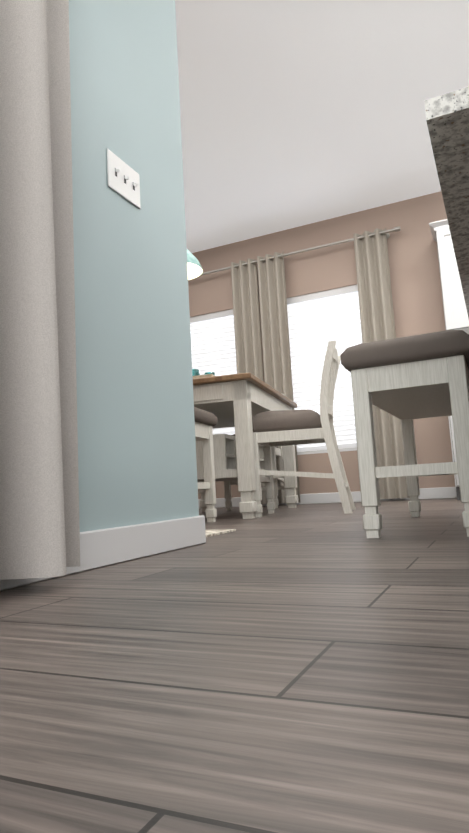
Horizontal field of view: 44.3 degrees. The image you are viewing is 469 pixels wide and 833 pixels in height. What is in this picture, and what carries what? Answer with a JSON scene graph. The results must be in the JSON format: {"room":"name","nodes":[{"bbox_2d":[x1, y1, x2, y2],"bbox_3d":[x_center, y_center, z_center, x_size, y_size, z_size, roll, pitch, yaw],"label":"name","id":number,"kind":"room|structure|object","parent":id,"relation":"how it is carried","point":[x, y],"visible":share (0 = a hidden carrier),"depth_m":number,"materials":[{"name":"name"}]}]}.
{"room":"dining room and kitchen","nodes":[
{"label":"dining room and kitchen","id":0,"kind":"room"},
{"bbox_2d":[69,0,198,531],"bbox_3d":[-1.806,-1.697,-1.084,0.120,3.650,7.320,-6,-8,24],"label":"wall","id":1,"kind":"structure","parent":0,"point":[137,463],"depth_m":1.75,"materials":[{"name":"paint"}]},
{"bbox_2d":[0,0,79,579],"bbox_3d":[-0.579,-0.912,1.040,0.126,2.430,0.830,-6,-8,24],"label":"curtain","id":2,"kind":"object","parent":1,"relation":"hanging from","point":[39,512],"visible":1,"depth_m":1.21,"materials":[{"name":"fabric"}]},
{"bbox_2d":[0,515,205,590],"bbox_3d":[-1.227,0.148,-0.422,0.020,0.095,5.336,-6,-8,24],"label":"baseboard","id":3,"kind":"structure","parent":1,"relation":"attached to","point":[100,548],"depth_m":1.58,"materials":[{"name":"white wood"}]},
{"bbox_2d":[107,148,140,208],"bbox_3d":[-0.331,-0.724,1.759,0.020,0.118,0.165,-6,-8,24],"label":"light switch","id":4,"kind":"object","parent":1,"relation":"attached to","point":[123,177],"visible":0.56,"depth_m":1.71,"materials":[{"name":"white plastic"}]},
{"bbox_2d":[0,498,468,832],"bbox_3d":[0.717,0.136,-0.292,13.400,0.060,11.200,-6,-8,24],"label":"floor","id":5,"kind":"structure","parent":0,"point":[302,668],"depth_m":0.54,"materials":[{"name":"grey wood"}]},
{"bbox_2d":[194,407,217,521],"bbox_3d":[-0.650,0.304,3.298,1.060,0.650,0.400,-5,-7,16],"label":"bench","id":6,"kind":"object","parent":5,"relation":"on","point":[205,421],"visible":0.23,"depth_m":3.26,"materials":[{"name":"white wood"}]},
{"bbox_2d":[205,529,235,536],"bbox_3d":[-0.629,0.525,2.498,1.190,0.008,0.460,-6,-8,24],"label":"rug","id":7,"kind":"object","parent":5,"relation":"on","point":[209,533],"visible":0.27,"depth_m":2.38,"materials":[{"name":"beige fabric"}]},
{"bbox_2d":[193,372,297,518],"bbox_3d":[-0.101,0.283,4.247,0.920,0.868,1.520,-5,-7,16],"label":"dining table","id":8,"kind":"object","parent":5,"relation":"on","point":[238,401],"visible":0.46,"depth_m":3.57,"materials":[{"name":"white wood"}]},
{"bbox_2d":[192,369,214,378],"bbox_3d":[-0.349,-0.308,3.925,0.530,0.248,0.360,-5,-7,16],"label":"tray","id":9,"kind":"object","parent":8,"relation":"on","point":[195,373],"visible":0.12,"depth_m":3.77,"materials":[{"name":"teal wood"}]},
{"bbox_2d":[224,394,287,510],"bbox_3d":[0.197,0.298,5.185,0.470,1.040,0.596,-5,-7,16],"label":"dining chair","id":10,"kind":"object","parent":5,"relation":"on","point":[275,451],"visible":0.19,"depth_m":4.92,"materials":[{"name":"white wood"}]},
{"bbox_2d":[252,341,355,516],"bbox_3d":[0.431,0.102,3.729,0.596,1.040,0.470,-5,-7,14],"label":"dining chair","id":11,"kind":"object","parent":5,"relation":"on","point":[284,427],"visible":0.96,"depth_m":3.56,"materials":[{"name":"white wood"}]},
{"bbox_2d":[340,330,468,537],"bbox_3d":[0.777,0.098,2.285,0.400,0.650,1.100,-6,-8,24],"label":"stool","id":12,"kind":"object","parent":5,"relation":"on","point":[406,380],"visible":1,"depth_m":1.85,"materials":[{"name":"white wood"}]},
{"bbox_2d":[424,87,468,317],"bbox_3d":[1.866,-0.161,1.784,2.077,0.920,2.500,-6,-8,24],"label":"kitchen island","id":13,"kind":"object","parent":5,"relation":"on","point":[447,117],"visible":1,"depth_m":1.28,"materials":[{"name":"grey stone"}]},
{"bbox_2d":[448,416,460,499],"bbox_3d":[2.264,0.173,4.450,1.070,0.880,0.623,-6,-8,24],"label":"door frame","id":14,"kind":"structure","parent":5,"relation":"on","point":[454,454],"depth_m":4.36,"materials":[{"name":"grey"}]},
{"bbox_2d":[188,191,454,498],"bbox_3d":[1.243,-0.589,5.432,9.800,2.745,0.150,-6,-8,24],"label":"wall","id":15,"kind":"structure","parent":0,"point":[417,297],"depth_m":5.43,"materials":[{"name":"beige paint"}]},
{"bbox_2d":[190,309,236,375],"label":"window blinds","id":16,"kind":"object","parent":15,"relation":"attached to","point":[213,349],"depth_m":6.08,"materials":[{"name":"white"}]},
{"bbox_2d":[201,226,409,503],"bbox_3d":[0.301,-0.382,5.689,2.830,2.460,0.132,-6,-8,24],"label":"window curtain","id":17,"kind":"object","parent":15,"relation":"hanging from","point":[374,288],"visible":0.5,"depth_m":5.56,"materials":[{"name":"beige fabric"}]},
{"bbox_2d":[287,284,361,414],"label":"window blinds","id":18,"kind":"object","parent":15,"relation":"attached to","point":[318,322],"depth_m":5.60,"materials":[{"name":"white"}]},
{"bbox_2d":[198,487,456,507],"bbox_3d":[-0.541,0.920,6.017,5.380,0.095,0.016,-6,-8,24],"label":"baseboard","id":19,"kind":"structure","parent":15,"relation":"attached to","point":[441,492],"depth_m":5.33,"materials":[{"name":"white wood"}]},
{"bbox_2d":[429,219,468,333],"bbox_3d":[3.073,-1.377,4.349,2.963,1.085,0.406,-6,-8,24],"label":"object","id":20,"kind":"object","parent":15,"relation":"attached to","point":[455,313],"visible":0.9,"depth_m":4.76,"materials":[{"name":"white"}]},
{"bbox_2d":[175,0,468,252],"bbox_3d":[0.400,-2.173,3.963,9.800,0.121,3.796,-6,-8,24],"label":"ceiling","id":21,"kind":"structure","parent":0,"point":[295,113],"depth_m":3.91,"materials":[{"name":"white paint"}]},
{"bbox_2d":[187,249,202,279],"bbox_3d":[-0.451,-1.538,4.315,0.384,0.952,0.384,-6,-8,24],"label":"pendant light","id":22,"kind":"object","parent":21,"relation":"hanging from","point":[195,269],"visible":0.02,"depth_m":4.34,"materials":[{"name":"white glass"}]}
]}

